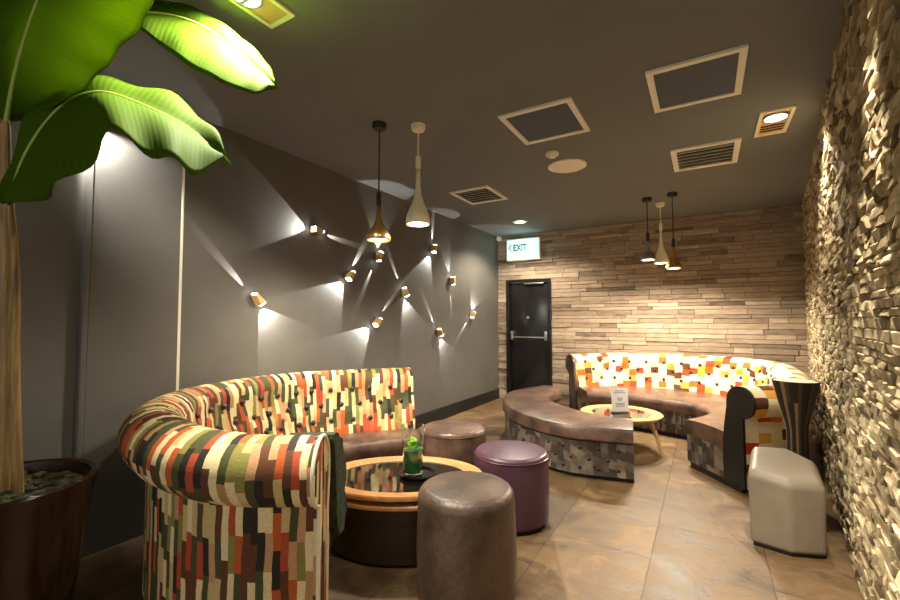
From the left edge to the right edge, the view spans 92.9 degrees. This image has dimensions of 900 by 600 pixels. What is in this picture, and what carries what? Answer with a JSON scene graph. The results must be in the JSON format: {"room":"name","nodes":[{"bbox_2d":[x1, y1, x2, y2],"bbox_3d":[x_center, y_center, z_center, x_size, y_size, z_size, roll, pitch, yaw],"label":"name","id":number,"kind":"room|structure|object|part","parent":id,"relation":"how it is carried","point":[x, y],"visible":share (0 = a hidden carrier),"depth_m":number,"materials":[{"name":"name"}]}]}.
{"room":"lounge bar","nodes":[
{"label":"lounge bar","id":0,"kind":"room"},
{"bbox_2d":[0,118,498,460],"bbox_3d":[-1.631,0.114,3.649,0.200,2.864,9.800,-2,-3,31],"label":"wall","id":1,"kind":"structure","parent":0,"point":[246,229],"depth_m":3.75,"materials":[{"name":"grey paint"}]},
{"bbox_2d":[73,164,93,458],"bbox_3d":[-2.160,0.062,2.525,0.044,2.860,0.030,-2,-3,31],"label":"trim","id":2,"kind":"structure","parent":1,"relation":"attached to","point":[89,173],"depth_m":2.51,"materials":[{"name":"grey paint"}]},
{"bbox_2d":[81,130,181,557],"bbox_3d":[-2.025,0.072,2.755,0.040,2.862,0.500,-2,-3,31],"label":"wall panel","id":3,"kind":"object","parent":1,"relation":"attached to","point":[131,360],"depth_m":2.69,"materials":[{"name":"grey paint"}]},
{"bbox_2d":[176,166,184,390],"bbox_3d":[-1.895,-0.304,3.006,0.024,1.950,0.022,-2,-3,31],"label":"trim","id":4,"kind":"structure","parent":1,"relation":"attached to","point":[183,169],"depth_m":2.99,"materials":[{"name":"silver metal"}]},
{"bbox_2d":[250,293,265,306],"bbox_3d":[-1.565,-0.003,3.487,0.085,0.114,0.108,-2,-3,31],"label":"wall sconce","id":5,"kind":"object","parent":1,"relation":"attached to","point":[256,298],"visible":1,"depth_m":3.46,"materials":[{"name":"gold metal"}]},
{"bbox_2d":[310,226,323,233],"bbox_3d":[-1.254,-0.661,4.039,0.085,0.064,0.115,-2,-3,31],"label":"wall sconce","id":6,"kind":"object","parent":1,"relation":"attached to","point":[313,229],"visible":1,"depth_m":4.00,"materials":[{"name":"gold metal"}]},
{"bbox_2d":[344,271,355,281],"bbox_3d":[-1.031,-0.244,4.394,0.085,0.116,0.105,-2,-3,31],"label":"wall sconce","id":7,"kind":"object","parent":1,"relation":"attached to","point":[349,276],"visible":1,"depth_m":4.37,"materials":[{"name":"gold metal"}]},
{"bbox_2d":[371,318,381,326],"bbox_3d":[-0.813,0.250,4.738,0.085,0.108,0.114,-2,-3,31],"label":"wall sconce","id":8,"kind":"object","parent":1,"relation":"attached to","point":[376,322],"visible":1,"depth_m":4.71,"materials":[{"name":"gold metal"}]},
{"bbox_2d":[374,251,383,261],"bbox_3d":[-0.793,-0.487,4.806,0.085,0.119,0.078,-2,-3,31],"label":"wall sconce","id":9,"kind":"object","parent":1,"relation":"attached to","point":[379,254],"visible":1,"depth_m":4.78,"materials":[{"name":"gold metal"}]},
{"bbox_2d":[400,287,408,296],"bbox_3d":[-0.545,-0.094,5.204,0.085,0.119,0.093,-2,-3,31],"label":"wall sconce","id":10,"kind":"object","parent":1,"relation":"attached to","point":[404,291],"visible":1,"depth_m":5.18,"materials":[{"name":"gold metal"}]},
{"bbox_2d":[430,244,436,253],"bbox_3d":[-0.225,-0.690,5.769,0.085,0.118,0.075,-2,-3,31],"label":"wall sconce","id":11,"kind":"object","parent":1,"relation":"attached to","point":[433,249],"visible":1,"depth_m":5.76,"materials":[{"name":"gold metal"}]},
{"bbox_2d":[436,328,443,336],"bbox_3d":[-0.138,0.444,5.862,0.085,0.117,0.102,-2,-3,31],"label":"wall sconce","id":12,"kind":"object","parent":1,"relation":"attached to","point":[439,331],"visible":1,"depth_m":5.84,"materials":[{"name":"gold metal"}]},
{"bbox_2d":[449,277,455,284],"bbox_3d":[0.033,-0.278,6.183,0.085,0.117,0.069,-2,-3,31],"label":"wall sconce","id":13,"kind":"object","parent":1,"relation":"attached to","point":[452,280],"visible":1,"depth_m":6.17,"materials":[{"name":"gold metal"}]},
{"bbox_2d":[415,388,498,423],"bbox_3d":[0.103,1.585,6.275,0.022,0.170,2.960,-2,-3,31],"label":"baseboard","id":14,"kind":"structure","parent":1,"relation":"attached to","point":[450,410],"depth_m":6.24,"materials":[{"name":"black paint"}]},
{"bbox_2d":[469,311,475,317],"bbox_3d":[0.354,0.229,6.698,0.085,0.115,0.106,-2,-3,31],"label":"wall sconce","id":15,"kind":"object","parent":1,"relation":"attached to","point":[472,314],"visible":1,"depth_m":6.67,"materials":[{"name":"gold metal"}]},
{"bbox_2d":[73,398,863,599],"bbox_3d":[0.316,1.550,2.420,4.734,0.120,9.800,-2,-3,31],"label":"floor","id":16,"kind":"structure","parent":0,"point":[675,532],"depth_m":2.51,"materials":[{"name":"tile"}]},
{"bbox_2d":[0,0,279,599],"bbox_3d":[-1.456,-0.003,1.731,1.296,2.918,0.614,0,-3,3],"label":"banana plant","id":17,"kind":"object","parent":16,"relation":"on","point":[53,53],"visible":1,"depth_m":1.68,"materials":[{"name":"green plant"}]},
{"bbox_3d":[-1.748,0.196,1.724,0.053,1.203,0.091,-2,-3,31],"label":"stem","id":18,"kind":"part","parent":17,"relation":"part of","materials":[{"name":"brown plant"}]},
{"bbox_3d":[-1.799,1.092,1.698,0.610,0.728,0.610,-2,-3,31],"label":"pot","id":19,"kind":"part","parent":17,"relation":"part of","materials":[{"name":"brown wood"}]},
{"bbox_2d":[117,367,414,599],"bbox_3d":[-1.049,1.040,2.870,1.461,0.942,2.495,0,-3,9],"label":"curved sofa","id":20,"kind":"object","parent":16,"relation":"on","point":[237,504],"visible":0.93,"depth_m":1.76,"materials":[{"name":"multicoloured patterned fabric"},{"name":"brown leather"}]},
{"bbox_2d":[289,432,346,536],"bbox_3d":[-0.606,0.848,1.971,0.236,0.503,0.228,0,-3,-5],"label":"throw blanket","id":21,"kind":"object","parent":20,"relation":"on","point":[338,475],"visible":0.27,"depth_m":1.95,"materials":[{"name":"green fabric"}]},
{"bbox_2d":[339,429,402,461],"bbox_3d":[-0.869,1.139,2.951,1.033,0.150,1.868,-2,-3,31],"label":"seat cushion","id":22,"kind":"object","parent":20,"relation":"on","point":[358,444],"depth_m":3.34,"materials":[{"name":"brown leather"}]},
{"bbox_2d":[330,456,481,566],"bbox_3d":[-0.299,1.296,2.682,0.955,0.412,0.812,-2,-3,31],"label":"table","id":23,"kind":"object","parent":16,"relation":"on","point":[380,526],"visible":0.41,"depth_m":2.39,"materials":[{"name":"brown wood"}]},
{"bbox_3d":[-0.299,1.111,2.691,0.786,0.013,0.667,-2,-3,31],"label":"glass","id":24,"kind":"part","parent":23,"relation":"part of","materials":[{"name":"black glass"}]},
{"bbox_2d":[399,466,435,480],"bbox_3d":[-0.203,1.094,2.698,0.236,0.020,0.236,-2,-3,31],"label":"tray","id":25,"kind":"object","parent":23,"relation":"on","point":[428,472],"visible":0.63,"depth_m":2.67,"materials":[{"name":"black"}]},
{"bbox_2d":[401,422,424,475],"bbox_3d":[-0.234,0.945,2.711,0.152,0.300,0.152,-2,-3,31],"label":"drink glass","id":26,"kind":"object","parent":25,"relation":"on","point":[413,433],"visible":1,"depth_m":2.65,"materials":[{"name":"green glass"}]},
{"bbox_2d":[423,419,485,465],"bbox_3d":[0.031,1.294,3.569,0.539,0.500,0.539,-2,-3,31],"label":"stool","id":27,"kind":"object","parent":16,"relation":"on","point":[455,439],"visible":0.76,"depth_m":3.36,"materials":[{"name":"brown leather"}]},
{"bbox_2d":[416,471,516,599],"bbox_3d":[0.082,1.200,2.155,0.499,0.555,0.497,-2,-3,31],"label":"stool","id":28,"kind":"object","parent":16,"relation":"on","point":[466,548],"visible":1,"depth_m":1.96,"materials":[{"name":"brown leather"}]},
{"bbox_2d":[474,440,548,534],"bbox_3d":[0.426,1.275,2.973,0.513,0.482,0.513,-2,-3,31],"label":"stool","id":29,"kind":"object","parent":16,"relation":"on","point":[523,465],"visible":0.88,"depth_m":2.77,"materials":[{"name":"purple leather"}]},
{"bbox_2d":[503,385,633,482],"bbox_3d":[1.088,1.365,4.782,0.995,0.470,2.526,0,-3,-8],"label":"bench","id":30,"kind":"object","parent":16,"relation":"on","point":[578,443],"visible":0.88,"depth_m":3.83,"materials":[{"name":"brown leather"}]},
{"bbox_2d":[503,385,633,444],"bbox_3d":[1.087,1.205,4.790,0.992,0.149,2.526,0,-3,-8],"label":"seat cushion","id":31,"kind":"object","parent":30,"relation":"on","point":[536,410],"depth_m":3.99,"materials":[{"name":"brown leather"}]},
{"bbox_2d":[580,404,662,456],"bbox_3d":[1.839,1.401,4.606,0.830,0.388,0.830,-2,-3,31],"label":"coffee table","id":32,"kind":"object","parent":16,"relation":"on","point":[639,415],"visible":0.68,"depth_m":4.52,"materials":[{"name":"beige wood"}]},
{"bbox_2d":[610,388,628,412],"bbox_3d":[1.832,1.080,4.624,0.190,0.255,0.060,0,-3,-6],"label":"menu card","id":33,"kind":"object","parent":32,"relation":"on","point":[619,396],"visible":1,"depth_m":4.62,"materials":[{"name":"white paper"}]},
{"bbox_3d":[2.093,1.409,4.374,0.052,0.350,0.154,3,-4,-43],"label":"leg","id":34,"kind":"part","parent":32,"relation":"part of","materials":[{"name":"brown wood"}]},
{"bbox_2d":[565,353,809,492],"bbox_3d":[2.912,1.156,4.963,1.885,0.904,3.178,1,-3,-12],"label":"curved sofa","id":35,"kind":"object","parent":16,"relation":"on","point":[725,408],"visible":0.7,"depth_m":5.05,"materials":[{"name":"multicolored patchwork fabric"},{"name":"brown leather"},{"name":"black paint"}]},
{"bbox_3d":[2.748,1.432,4.934,1.500,0.250,2.478,1,-3,-14],"label":"seat","id":36,"kind":"part","parent":35,"relation":"part of","materials":[{"name":"brown leather"}]},
{"bbox_2d":[578,386,725,446],"bbox_3d":[2.779,1.234,4.947,1.578,0.145,2.612,1,-3,-14],"label":"seat cushion","id":37,"kind":"object","parent":35,"relation":"on","point":[707,408],"depth_m":5.08,"materials":[{"name":"brown leather"}]},
{"bbox_2d":[748,447,826,558],"bbox_3d":[2.102,1.245,2.702,0.380,0.516,0.499,-2,-3,31],"label":"stool","id":38,"kind":"object","parent":16,"relation":"on","point":[787,492],"visible":1,"depth_m":2.53,"materials":[{"name":"beige leather"}]},
{"bbox_2d":[771,378,820,459],"bbox_3d":[2.441,1.039,3.005,0.276,0.957,0.276,-2,-3,31],"label":"vase","id":39,"kind":"object","parent":16,"relation":"on","point":[796,397],"visible":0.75,"depth_m":2.95,"materials":[{"name":"brown wood"}]},
{"bbox_2d":[98,0,843,236],"bbox_3d":[0.316,-1.430,2.558,4.734,0.120,9.800,-2,-3,31],"label":"ceiling","id":40,"kind":"structure","parent":0,"point":[339,67],"depth_m":2.85,"materials":[{"name":"paint"}]},
{"bbox_2d":[229,0,295,28],"bbox_3d":[-0.938,-1.389,1.941,0.180,0.021,0.430,-2,-3,31],"label":"recessed light","id":41,"kind":"object","parent":40,"relation":"in","point":[272,13],"visible":1,"depth_m":2.05,"materials":[{"name":"white metal"}]},
{"bbox_2d":[366,120,390,242],"bbox_3d":[-0.536,-0.892,3.228,0.184,0.894,0.184,-2,-3,31],"label":"pendant lamp","id":42,"kind":"object","parent":40,"relation":"hanging from","point":[378,233],"visible":1,"depth_m":3.20,"materials":[{"name":"gold metal"}]},
{"bbox_2d":[376,192,380,205],"bbox_3d":[-0.536,-0.760,3.222,0.038,0.110,0.038,-2,-3,31],"label":"socket","id":43,"kind":"object","parent":42,"relation":"attached to","point":[378,195],"depth_m":3.21,"materials":[{"name":"black paint"}]},
{"bbox_3d":[-0.536,-0.580,3.214,0.184,0.270,0.184,-2,-3,31],"label":"lamp shade","id":44,"kind":"part","parent":42,"relation":"part of","materials":[{"name":"gold metal"}]},
{"bbox_3d":[-0.536,-0.472,3.209,0.129,0.046,0.129,-2,-3,31],"label":"bulb","id":45,"kind":"part","parent":42,"relation":"part of","materials":[{"name":"beige glass"}]},
{"bbox_3d":[-0.536,-1.014,3.234,0.010,0.559,0.010,2,-3,-37],"label":"cord","id":46,"kind":"part","parent":42,"relation":"part of","materials":[{"name":"black paint"}]},
{"bbox_2d":[406,122,429,226],"bbox_3d":[-0.242,-0.953,3.254,0.184,0.769,0.184,-2,-3,31],"label":"pendant lamp","id":47,"kind":"object","parent":40,"relation":"hanging from","point":[417,215],"visible":1,"depth_m":3.22,"materials":[{"name":"beige metal"}]},
{"bbox_3d":[-0.242,-0.784,3.246,0.184,0.430,0.184,-2,-3,31],"label":"lamp shade","id":48,"kind":"part","parent":47,"relation":"part of","materials":[{"name":"beige metal"}]},
{"bbox_3d":[-0.242,-0.596,3.238,0.129,0.046,0.129,-2,-3,31],"label":"bulb","id":49,"kind":"part","parent":47,"relation":"part of","materials":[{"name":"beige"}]},
{"bbox_3d":[-0.242,-1.155,3.264,0.010,0.274,0.010,2,-3,-37],"label":"cord","id":50,"kind":"part","parent":47,"relation":"part of","materials":[{"name":"beige ceramic"}]},
{"bbox_2d":[416,155,420,168],"bbox_3d":[-0.242,-1.043,3.259,0.038,0.110,0.038,-2,-3,31],"label":"socket","id":51,"kind":"object","parent":47,"relation":"attached to","point":[418,159],"depth_m":3.24,"materials":[{"name":"beige ceramic"}]},
{"bbox_2d":[449,185,507,204],"bbox_3d":[0.351,-1.240,5.105,0.500,0.030,0.580,-2,-3,31],"label":"ceiling vent","id":52,"kind":"object","parent":40,"relation":"in","point":[482,194],"visible":1,"depth_m":5.07,"materials":[{"name":"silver metal"}]},
{"bbox_2d":[513,220,526,223],"bbox_3d":[1.057,-1.178,6.464,0.220,0.020,0.220,-2,-3,31],"label":"recessed light","id":53,"kind":"object","parent":40,"relation":"in","point":[514,221],"visible":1,"depth_m":6.43,"materials":[{"name":"silver metal"}]},
{"bbox_2d":[498,96,590,144],"bbox_3d":[0.723,-1.331,3.232,0.530,0.016,0.570,-2,-3,31],"label":"ceiling panel","id":54,"kind":"object","parent":40,"relation":"attached to","point":[560,118],"visible":1,"depth_m":3.20,"materials":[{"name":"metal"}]},
{"bbox_2d":[506,103,582,141],"bbox_3d":[0.723,-1.335,3.232,0.456,0.006,0.496,-2,-3,31],"label":"grille","id":55,"kind":"object","parent":54,"relation":"attached to","point":[557,120],"depth_m":3.21,"materials":[{"name":"grey metal"}]},
{"bbox_2d":[545,150,558,158],"bbox_3d":[0.910,-1.290,3.817,0.116,0.044,0.115,-2,-3,31],"label":"smoke detector","id":56,"kind":"object","parent":40,"relation":"attached to","point":[552,154],"visible":1,"depth_m":3.79,"materials":[{"name":"beige plastic"}]},
{"bbox_2d":[548,159,586,172],"bbox_3d":[1.131,-1.288,4.129,0.360,0.018,0.360,-2,-3,31],"label":"ceiling speaker","id":57,"kind":"object","parent":40,"relation":"attached to","point":[564,165],"visible":1,"depth_m":4.09,"materials":[{"name":"beige plastic"}]},
{"bbox_2d":[551,161,582,171],"bbox_3d":[1.131,-1.290,4.129,0.300,0.011,0.300,-2,-3,31],"label":"grille","id":58,"kind":"object","parent":57,"relation":"attached to","point":[557,166],"depth_m":4.12,"materials":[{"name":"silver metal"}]},
{"bbox_2d":[640,197,655,260],"bbox_3d":[2.405,-0.864,5.213,0.170,0.764,0.170,-2,-3,31],"label":"pendant lamp","id":59,"kind":"object","parent":40,"relation":"hanging from","point":[648,255],"visible":1,"depth_m":5.19,"materials":[{"name":"black metal"}]},
{"bbox_3d":[2.405,-0.972,5.218,0.010,0.459,0.010,0,-3,8],"label":"cord","id":60,"kind":"part","parent":59,"relation":"part of","materials":[{"name":"black paint"}]},
{"bbox_3d":[2.405,-0.602,5.201,0.170,0.240,0.170,-2,-3,31],"label":"lamp shade","id":61,"kind":"part","parent":59,"relation":"part of","materials":[{"name":"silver metal"}]},
{"bbox_2d":[654,202,668,263],"bbox_3d":[2.677,-0.849,5.435,0.176,0.774,0.176,-2,-3,31],"label":"pendant lamp","id":62,"kind":"object","parent":40,"relation":"hanging from","point":[661,256],"visible":0.95,"depth_m":5.40,"materials":[{"name":"beige metal"}]},
{"bbox_3d":[2.677,-0.672,5.426,0.176,0.420,0.176,-2,-3,31],"label":"lamp shade","id":63,"kind":"part","parent":62,"relation":"part of","materials":[{"name":"beige metal"}]},
{"bbox_2d":[666,192,681,269],"bbox_3d":[2.605,-0.809,4.998,0.170,0.894,0.170,-2,-3,31],"label":"pendant lamp","id":64,"kind":"object","parent":40,"relation":"hanging from","point":[673,264],"visible":1,"depth_m":4.97,"materials":[{"name":"gold metal"}]},
{"bbox_2d":[671,238,674,246],"bbox_3d":[2.605,-0.667,4.992,0.038,0.110,0.038,-2,-3,31],"label":"socket","id":65,"kind":"object","parent":64,"relation":"attached to","point":[673,239],"depth_m":4.98,"materials":[{"name":"black paint"}]},
{"bbox_3d":[2.605,-0.926,5.004,0.010,0.569,0.010,2,-3,-37],"label":"cord","id":66,"kind":"part","parent":64,"relation":"part of","materials":[{"name":"black paint"}]},
{"bbox_3d":[2.605,-0.492,4.984,0.170,0.260,0.170,-2,-3,31],"label":"lamp shade","id":67,"kind":"part","parent":64,"relation":"part of","materials":[{"name":"gold metal"}]},
{"bbox_2d":[645,43,748,112],"bbox_3d":[1.534,-1.357,2.679,0.510,0.016,0.570,-2,-3,31],"label":"ceiling panel","id":68,"kind":"object","parent":40,"relation":"attached to","point":[720,74],"visible":1,"depth_m":2.64,"materials":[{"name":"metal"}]},
{"bbox_2d":[653,53,738,108],"bbox_3d":[1.534,-1.361,2.679,0.436,0.006,0.496,-2,-3,31],"label":"grille","id":69,"kind":"object","parent":68,"relation":"attached to","point":[716,77],"depth_m":2.67,"materials":[{"name":"grey metal"}]},
{"bbox_2d":[670,137,741,171],"bbox_3d":[2.309,-1.297,3.880,0.520,0.030,0.600,-2,-3,31],"label":"ceiling vent","id":70,"kind":"object","parent":40,"relation":"in","point":[726,151],"visible":1,"depth_m":3.84,"materials":[{"name":"silver metal"}]},
{"bbox_2d":[754,105,796,137],"bbox_3d":[2.431,-1.329,3.215,0.205,0.021,0.470,-2,-3,31],"label":"recessed light","id":71,"kind":"object","parent":40,"relation":"in","point":[775,121],"visible":1,"depth_m":3.18,"materials":[{"name":"beige metal"}]},
{"bbox_2d":[498,204,810,429],"bbox_3d":[2.707,0.249,6.536,4.288,2.861,0.052,-2,-3,31],"label":"wall","id":72,"kind":"structure","parent":0,"point":[591,259],"depth_m":6.20,"materials":[{"name":"beige wood"}]},
{"bbox_2d":[507,237,540,261],"bbox_3d":[1.264,-0.872,7.373,0.610,0.380,0.073,-2,-3,31],"label":"exit sign","id":73,"kind":"object","parent":72,"relation":"attached to","point":[522,249],"visible":1,"depth_m":7.33,"materials":[{"name":"white plastic"}]},
{"bbox_2d":[506,278,552,392],"bbox_3d":[1.347,0.680,7.314,0.800,2.071,0.135,-2,-3,31],"label":"door","id":74,"kind":"structure","parent":72,"relation":"in","point":[528,301],"depth_m":7.34,"materials":[{"name":"black"}]},
{"bbox_2d":[802,0,899,599],"bbox_3d":[2.231,0.057,2.431,0.040,2.862,7.705,-2,-3,37],"label":"wall","id":75,"kind":"structure","parent":0,"point":[851,199],"depth_m":1.89,"materials":[{"name":"stone"}]},
{"bbox_2d":[827,313,899,330],"bbox_3d":[2.306,0.055,2.381,0.139,2.864,7.718,-2,-3,37],"label":"wall","id":76,"kind":"structure","parent":0,"point":[841,313],"depth_m":1.88,"materials":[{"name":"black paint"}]}
]}

